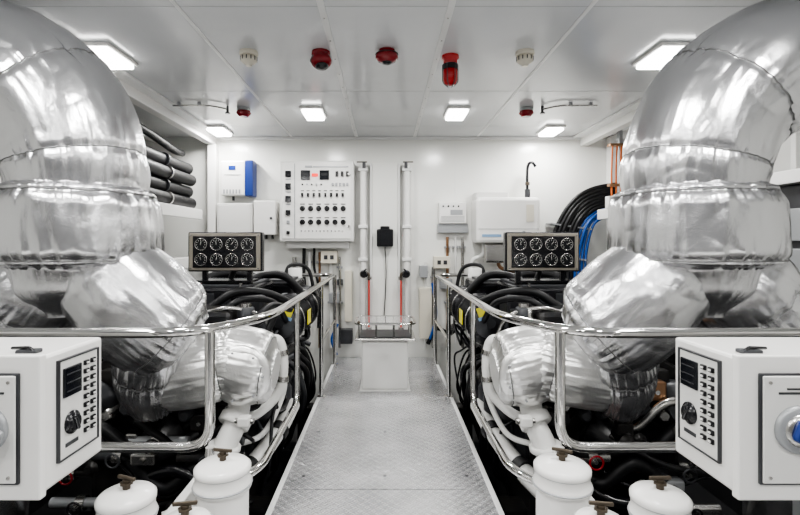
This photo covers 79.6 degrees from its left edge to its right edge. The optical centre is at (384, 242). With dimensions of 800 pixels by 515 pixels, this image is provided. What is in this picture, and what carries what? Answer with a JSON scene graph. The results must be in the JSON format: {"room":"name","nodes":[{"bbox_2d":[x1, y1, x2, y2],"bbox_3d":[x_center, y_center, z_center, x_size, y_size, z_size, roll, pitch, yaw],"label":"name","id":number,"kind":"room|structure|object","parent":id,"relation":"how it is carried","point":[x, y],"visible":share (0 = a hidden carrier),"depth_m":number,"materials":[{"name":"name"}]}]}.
{"room":"ship interior","nodes":[
{"label":"ship interior","id":0,"kind":"room"},
{"bbox_2d":[5,0,763,136],"bbox_3d":[0.000,-1.105,1.600,5.400,0.109,6.600,0,0,0],"label":"ceiling","id":1,"kind":"structure","parent":0,"point":[185,51],"depth_m":2.71,"materials":[{"name":"white paint"}]},
{"bbox_2d":[84,42,137,69],"bbox_3d":[-1.560,-1.037,2.680,0.210,0.046,0.310,0,0,0],"label":"ceiling light","id":2,"kind":"object","parent":1,"relation":"attached to","point":[112,56],"depth_m":2.64,"materials":[{"name":"white plastic"}]},
{"bbox_2d":[172,102,229,113],"bbox_3d":[-1.400,-1.031,3.673,0.400,0.058,0.135,0,0,0],"label":"pipe","id":3,"kind":"object","parent":1,"relation":"attached to","point":[178,103],"depth_m":3.62,"materials":[{"name":"silver metal"}]},
{"bbox_2d":[205,125,233,136],"bbox_3d":[-1.540,-1.037,4.460,0.180,0.046,0.300,0,0,0],"label":"ceiling light","id":4,"kind":"object","parent":1,"relation":"attached to","point":[217,130],"depth_m":4.36,"materials":[{"name":"white plastic"}]},
{"bbox_2d":[236,106,250,117],"bbox_3d":[-1.110,-1.026,3.770,0.116,0.069,0.116,0,0,0],"label":"detector","id":5,"kind":"object","parent":1,"relation":"attached to","point":[242,111],"visible":1,"depth_m":3.73,"materials":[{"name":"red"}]},
{"bbox_2d":[239,48,257,66],"bbox_3d":[-0.755,-1.020,2.660,0.104,0.080,0.104,0,0,0],"label":"smoke detector","id":6,"kind":"object","parent":1,"relation":"attached to","point":[248,56],"visible":1,"depth_m":2.63,"materials":[{"name":"beige plastic"}]},
{"bbox_2d":[299,106,326,120],"bbox_3d":[-0.575,-1.037,3.860,0.180,0.046,0.300,0,0,0],"label":"ceiling light","id":7,"kind":"object","parent":1,"relation":"attached to","point":[311,113],"depth_m":3.76,"materials":[{"name":"white plastic"}]},
{"bbox_2d":[310,48,331,70],"bbox_3d":[-0.354,-1.009,2.656,0.120,0.102,0.124,0,0,0],"label":"fire alarm","id":8,"kind":"object","parent":1,"relation":"attached to","point":[321,60],"visible":1,"depth_m":2.62,"materials":[{"name":"red plastic"}]},
{"bbox_2d":[375,47,397,64],"bbox_3d":[0.010,-1.021,2.640,0.128,0.078,0.128,0,0,0],"label":"fire alarm","id":9,"kind":"object","parent":1,"relation":"attached to","point":[385,55],"visible":1,"depth_m":2.60,"materials":[{"name":"red plastic"}]},
{"bbox_2d":[441,53,458,87],"bbox_3d":[0.370,-0.973,2.720,0.100,0.174,0.100,0,0,0],"label":"beacon","id":10,"kind":"object","parent":1,"relation":"attached to","point":[450,65],"visible":1,"depth_m":2.69,"materials":[{"name":"red plastic"}]},
{"bbox_2d":[443,106,470,120],"bbox_3d":[0.575,-1.037,3.860,0.180,0.046,0.300,0,0,0],"label":"ceiling light","id":11,"kind":"object","parent":1,"relation":"attached to","point":[452,113],"depth_m":3.76,"materials":[{"name":"white plastic"}]},
{"bbox_2d":[515,48,534,66],"bbox_3d":[0.775,-1.020,2.660,0.104,0.080,0.104,0,0,0],"label":"smoke detector","id":12,"kind":"object","parent":1,"relation":"attached to","point":[525,56],"visible":1,"depth_m":2.63,"materials":[{"name":"beige plastic"}]},
{"bbox_2d":[519,106,533,117],"bbox_3d":[1.110,-1.026,3.770,0.116,0.069,0.116,0,0,0],"label":"detector","id":13,"kind":"object","parent":1,"relation":"attached to","point":[527,111],"visible":1,"depth_m":3.73,"materials":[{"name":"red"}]},
{"bbox_2d":[536,125,565,136],"bbox_3d":[1.540,-1.037,4.460,0.180,0.046,0.300,0,0,0],"label":"ceiling light","id":14,"kind":"object","parent":1,"relation":"attached to","point":[549,130],"depth_m":4.36,"materials":[{"name":"white plastic"}]},
{"bbox_2d":[540,102,597,113],"bbox_3d":[1.400,-1.031,3.673,0.400,0.058,0.135,0,0,0],"label":"pipe","id":15,"kind":"object","parent":1,"relation":"attached to","point":[570,103],"depth_m":3.62,"materials":[{"name":"silver metal"}]},
{"bbox_2d":[573,98,641,145],"bbox_3d":[2.085,-1.015,3.580,0.430,0.090,2.440,0,0,0],"label":"ceiling beam","id":16,"kind":"structure","parent":1,"relation":"attached to","point":[623,118],"depth_m":4.18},
{"bbox_2d":[632,42,689,69],"bbox_3d":[1.560,-1.037,2.680,0.210,0.046,0.310,0,0,0],"label":"ceiling light","id":17,"kind":"object","parent":1,"relation":"attached to","point":[657,57],"depth_m":2.64,"materials":[{"name":"white plastic"}]},
{"bbox_2d":[144,137,625,402],"bbox_3d":[0.000,0.315,4.849,5.200,2.750,0.102,0,0,0],"label":"wall","id":18,"kind":"structure","parent":0,"point":[442,170],"depth_m":4.80,"materials":[{"name":"white paint"}]},
{"bbox_2d":[208,144,218,272],"bbox_3d":[-1.700,0.360,4.750,0.080,2.660,0.100,0,0,0],"label":"post","id":19,"kind":"object","parent":18,"relation":"attached to","point":[213,149],"visible":0.44,"depth_m":4.70,"materials":[{"name":"white metal"}]},
{"bbox_2d":[217,203,253,231],"bbox_3d":[-1.465,-0.215,4.737,0.350,0.350,0.125,0,0,0],"label":"junction box","id":20,"kind":"object","parent":18,"relation":"attached to","point":[231,217],"visible":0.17,"depth_m":4.67,"materials":[{"name":"white plastic"}]},
{"bbox_2d":[221,160,256,200],"bbox_3d":[-1.440,-0.613,4.725,0.320,0.385,0.150,0,0,0],"label":"charger","id":21,"kind":"object","parent":18,"relation":"attached to","point":[238,178],"visible":1,"depth_m":4.66,"materials":[{"name":"white plastic"}]},
{"bbox_2d":[254,201,278,238],"bbox_3d":[-1.165,-0.225,4.715,0.210,0.370,0.170,0,0,0],"label":"junction box","id":22,"kind":"object","parent":18,"relation":"attached to","point":[266,213],"visible":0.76,"depth_m":4.64,"materials":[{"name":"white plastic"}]},
{"bbox_2d":[280,161,354,247],"bbox_3d":[-0.655,-0.370,4.679,0.710,0.840,0.242,0,0,0],"label":"control panel","id":23,"kind":"object","parent":18,"relation":"attached to","point":[317,198],"visible":1,"depth_m":4.59,"materials":[{"name":"white metal"}]},
{"bbox_2d":[323,279,342,284],"bbox_3d":[-0.520,0.390,4.785,0.200,0.060,0.030,0,0,0],"label":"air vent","id":24,"kind":"object","parent":18,"relation":"in","point":[327,283],"visible":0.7,"depth_m":4.78,"materials":[{"name":"grey metal"}]},
{"bbox_2d":[357,161,371,328],"bbox_3d":[-0.203,0.072,4.697,0.145,1.736,0.206,0,0,0],"label":"pipe","id":25,"kind":"object","parent":18,"relation":"attached to","point":[364,275],"visible":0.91,"depth_m":4.69,"materials":[{"name":"white plastic"}]},
{"bbox_2d":[291,237,465,354],"bbox_3d":[-0.065,0.517,4.734,1.730,1.154,0.132,0,0,0],"label":"conduit pipes","id":26,"kind":"object","parent":18,"relation":"attached to","point":[425,293],"visible":0.65,"depth_m":4.70,"materials":[{"name":"white metal"}]},
{"bbox_2d":[370,163,399,328],"bbox_3d":[0.000,0.165,4.765,0.290,1.910,0.070,0,0,0],"label":"board","id":27,"kind":"object","parent":18,"relation":"attached to","point":[384,177],"visible":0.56,"depth_m":4.75,"materials":[{"name":"white paint"}]},
{"bbox_2d":[377,226,392,314],"bbox_3d":[0.000,0.288,4.702,0.160,0.905,0.086,0,0,0],"label":"control unit","id":28,"kind":"object","parent":27,"relation":"attached to","point":[384,234],"visible":0.96,"depth_m":4.67,"materials":[{"name":"black paint"}]},
{"bbox_2d":[398,161,412,328],"bbox_3d":[0.203,0.072,4.697,0.145,1.736,0.206,0,0,0],"label":"pipe","id":29,"kind":"object","parent":18,"relation":"attached to","point":[405,275],"visible":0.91,"depth_m":4.69,"materials":[{"name":"white plastic"}]},
{"bbox_2d":[218,137,605,139],"bbox_3d":[0.270,-1.045,4.787,3.860,0.030,0.025,0,0,0],"label":"trim","id":30,"kind":"structure","parent":18,"relation":"attached to","point":[225,138],"depth_m":4.78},
{"bbox_2d":[111,70,223,144],"bbox_3d":[-1.950,-1.015,3.580,0.700,0.090,2.440,0,0,0],"label":"trim","id":31,"kind":"structure","parent":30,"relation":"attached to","point":[140,94],"depth_m":3.61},
{"bbox_2d":[437,202,467,232],"bbox_3d":[0.670,-0.250,4.747,0.300,0.300,0.106,0,0,0],"label":"control unit","id":32,"kind":"object","parent":18,"relation":"attached to","point":[452,216],"visible":1,"depth_m":4.70,"materials":[{"name":"white plastic"}]},
{"bbox_2d":[469,161,539,272],"bbox_3d":[1.144,0.023,4.645,0.651,1.633,0.310,0,0,0],"label":"water heater","id":33,"kind":"object","parent":18,"relation":"attached to","point":[494,214],"visible":0.79,"depth_m":4.50,"materials":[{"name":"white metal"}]},
{"bbox_2d":[545,183,614,279],"bbox_3d":[2.056,-0.104,4.700,0.990,0.991,0.180,0,0,0],"label":"cable bundle","id":34,"kind":"object","parent":18,"relation":"attached to","point":[581,209],"visible":0.5,"depth_m":4.64,"materials":[{"name":"black rubber"}]},
{"bbox_2d":[606,136,616,250],"bbox_3d":[2.250,0.320,4.750,0.080,2.740,0.100,0,0,0],"label":"post","id":35,"kind":"object","parent":18,"relation":"attached to","point":[611,139],"visible":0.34,"depth_m":4.72,"materials":[{"name":"white metal"}]},
{"bbox_2d":[31,424,738,514],"bbox_3d":[0.000,1.740,1.600,5.200,0.100,6.400,0,0,0],"label":"floor","id":36,"kind":"structure","parent":0,"point":[696,492],"depth_m":3.25,"materials":[{"name":"paint"}]},
{"bbox_2d":[0,337,100,499],"bbox_3d":[-1.181,0.973,1.250,0.750,1.434,0.319,0,0,0],"label":"control box","id":37,"kind":"object","parent":36,"relation":"on","point":[50,387],"visible":1,"depth_m":1.19,"materials":[{"name":"white metal"}]},
{"bbox_2d":[0,0,208,514],"bbox_3d":[-1.669,0.319,2.002,1.842,2.742,0.639,0,0,0],"label":"exhaust pipe","id":38,"kind":"object","parent":36,"relation":"on","point":[82,245],"visible":0.91,"depth_m":1.80,"materials":[{"name":"silver metal"}]},
{"bbox_2d":[29,202,201,514],"bbox_3d":[-2.165,0.315,3.850,0.870,2.750,1.900,0,0,0],"label":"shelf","id":39,"kind":"object","parent":36,"relation":"on","point":[168,209],"visible":0.12,"depth_m":3.80,"materials":[{"name":"white metal"}]},
{"bbox_2d":[140,123,195,207],"bbox_3d":[-1.964,-0.607,3.700,0.426,0.586,1.613,0,0,0],"label":"pipes","id":40,"kind":"object","parent":39,"relation":"on","point":[168,173],"visible":0.3,"depth_m":4.00,"materials":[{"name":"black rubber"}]},
{"bbox_2d":[94,474,158,514],"bbox_3d":[-0.700,1.161,1.300,0.159,1.059,0.159,0,0,0],"label":"canister","id":41,"kind":"object","parent":36,"relation":"on","point":[131,496],"visible":1,"depth_m":1.27,"materials":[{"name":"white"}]},
{"bbox_2d":[0,273,337,476],"bbox_3d":[-1.445,0.986,3.056,2.010,1.408,2.948,0,0,0],"label":"handrail","id":42,"kind":"object","parent":36,"relation":"on","point":[208,330],"visible":0.85,"depth_m":1.64,"materials":[{"name":"silver metal"}]},
{"bbox_2d":[163,478,195,514],"bbox_3d":[-0.703,1.230,1.390,0.205,0.920,0.420,0,0,0],"label":"pipe","id":43,"kind":"object","parent":36,"relation":"on","point":[186,494],"visible":0.15,"depth_m":1.47,"materials":[{"name":"white metal"}]},
{"bbox_2d":[48,263,318,514],"bbox_3d":[-1.051,0.928,3.190,1.150,1.524,2.201,0,0,0],"label":"engine","id":44,"kind":"object","parent":36,"relation":"on","point":[170,473],"visible":0.44,"depth_m":2.39,"materials":[{"name":"metal"}]},
{"bbox_2d":[160,326,280,454],"bbox_3d":[-0.783,0.813,2.183,0.585,0.878,0.382,0,0,0],"label":"insulated pipe","id":45,"kind":"object","parent":44,"relation":"attached to","point":[247,358],"visible":0.77,"depth_m":2.06,"materials":[{"name":"silver metal"}]},
{"bbox_2d":[188,232,263,283],"bbox_3d":[-0.990,0.096,3.027,0.460,0.328,0.165,0,0,0],"label":"panel","id":46,"kind":"object","parent":44,"relation":"attached to","point":[232,252],"visible":1,"depth_m":2.96,"materials":[{"name":"black paint"}]},
{"bbox_2d":[161,334,299,514],"bbox_3d":[-0.640,0.819,2.385,0.273,0.730,1.053,0,0,19],"label":"pipe","id":47,"kind":"object","parent":44,"relation":"attached to","point":[279,393],"visible":0.51,"depth_m":2.39,"materials":[{"name":"white metal"}]},
{"bbox_2d":[167,500,211,514],"bbox_3d":[-0.500,1.168,1.200,0.139,1.044,0.139,0,0,0],"label":"canister","id":48,"kind":"object","parent":36,"relation":"on","point":[185,508],"visible":1,"depth_m":1.20,"materials":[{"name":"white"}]},
{"bbox_2d":[192,448,252,514],"bbox_3d":[-0.490,1.155,1.450,0.175,1.069,0.175,0,0,0],"label":"canister","id":49,"kind":"object","parent":36,"relation":"on","point":[223,480],"visible":1,"depth_m":1.40,"materials":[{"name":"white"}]},
{"bbox_2d":[265,357,504,514],"bbox_3d":[0.000,1.413,2.899,1.004,0.555,3.798,0,0,0],"label":"deck","id":50,"kind":"object","parent":36,"relation":"on","point":[356,452],"visible":0.94,"depth_m":2.56,"materials":[{"name":"grey metal"}]},
{"bbox_2d":[354,315,415,391],"bbox_3d":[0.000,0.868,3.860,0.488,0.544,0.400,0,0,0],"label":"pedestal","id":51,"kind":"object","parent":50,"relation":"on","point":[384,351],"visible":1,"depth_m":3.69,"materials":[{"name":"white metal"}]},
{"bbox_2d":[532,447,593,514],"bbox_3d":[0.535,1.155,1.450,0.175,1.069,0.175,0,0,0],"label":"canister","id":52,"kind":"object","parent":36,"relation":"on","point":[561,480],"visible":1,"depth_m":1.40,"materials":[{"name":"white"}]},
{"bbox_2d":[451,263,721,514],"bbox_3d":[1.051,0.928,3.186,1.148,1.524,2.182,0,0,0],"label":"engine","id":53,"kind":"object","parent":36,"relation":"on","point":[613,474],"visible":0.42,"depth_m":2.44,"materials":[{"name":"metal"}]},
{"bbox_2d":[470,334,535,497],"bbox_3d":[0.640,0.819,2.385,0.273,0.730,1.053,0,0,-19],"label":"pipe","id":54,"kind":"object","parent":53,"relation":"attached to","point":[491,396],"visible":0.54,"depth_m":2.39,"materials":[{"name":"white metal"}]},
{"bbox_2d":[503,232,578,284],"bbox_3d":[0.975,0.096,3.027,0.460,0.328,0.165,0,0,0],"label":"panel","id":55,"kind":"object","parent":53,"relation":"attached to","point":[538,252],"visible":1,"depth_m":2.96,"materials":[{"name":"black paint"}]},
{"bbox_2d":[489,326,611,456],"bbox_3d":[0.783,0.816,2.184,0.585,0.873,0.393,0,0,0],"label":"insulated pipe","id":56,"kind":"object","parent":53,"relation":"attached to","point":[522,358],"visible":0.74,"depth_m":2.06,"materials":[{"name":"silver metal"}]},
{"bbox_2d":[574,500,618,514],"bbox_3d":[0.540,1.168,1.200,0.139,1.044,0.139,0,0,0],"label":"canister","id":57,"kind":"object","parent":36,"relation":"on","point":[599,508],"visible":1,"depth_m":1.20,"materials":[{"name":"white plastic"}]},
{"bbox_2d":[432,273,799,483],"bbox_3d":[1.445,0.986,3.056,2.010,1.408,2.948,0,0,0],"label":"handrail","id":58,"kind":"object","parent":36,"relation":"on","point":[560,330],"visible":0.85,"depth_m":1.64,"materials":[{"name":"silver metal"}]},
{"bbox_2d":[627,475,692,514],"bbox_3d":[0.745,1.161,1.300,0.159,1.059,0.159,0,0,0],"label":"canister","id":59,"kind":"object","parent":36,"relation":"on","point":[647,497],"visible":1,"depth_m":1.27,"materials":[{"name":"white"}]},
{"bbox_2d":[561,0,799,514],"bbox_3d":[1.669,0.321,2.002,1.842,2.739,0.635,0,0,0],"label":"exhaust pipe","id":60,"kind":"object","parent":36,"relation":"on","point":[699,231],"visible":0.91,"depth_m":1.80,"materials":[{"name":"silver metal"}]},
{"bbox_2d":[597,131,799,514],"bbox_3d":[2.305,0.315,3.850,0.590,2.750,1.900,0,0,0],"label":"wall","id":61,"kind":"structure","parent":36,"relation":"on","point":[715,487],"depth_m":3.10,"materials":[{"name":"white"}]},
{"bbox_2d":[605,129,623,207],"bbox_3d":[2.100,-0.682,4.330,0.200,0.735,0.100,0,0,0],"label":"conduit","id":62,"kind":"object","parent":61,"relation":"attached to","point":[619,145],"visible":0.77,"depth_m":4.31,"materials":[{"name":"orange metal"}]},
{"bbox_2d":[676,337,799,514],"bbox_3d":[1.191,0.973,1.250,0.730,1.434,0.319,0,0,0],"label":"control box","id":63,"kind":"object","parent":36,"relation":"on","point":[738,398],"visible":1,"depth_m":1.15,"materials":[{"name":"white metal"}]},
{"bbox_2d":[770,168,799,271],"bbox_3d":[2.350,0.655,2.620,0.500,2.070,0.520,0,0,0],"label":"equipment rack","id":64,"kind":"object","parent":36,"relation":"on","point":[788,181],"visible":0.02,"depth_m":2.50,"materials":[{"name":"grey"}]},
{"bbox_2d":[773,136,790,172],"bbox_3d":[2.650,0.315,1.650,0.100,2.750,6.500,0,0,0],"label":"wall","id":65,"kind":"structure","parent":0,"point":[783,161],"depth_m":3.12,"materials":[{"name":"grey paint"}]}
]}

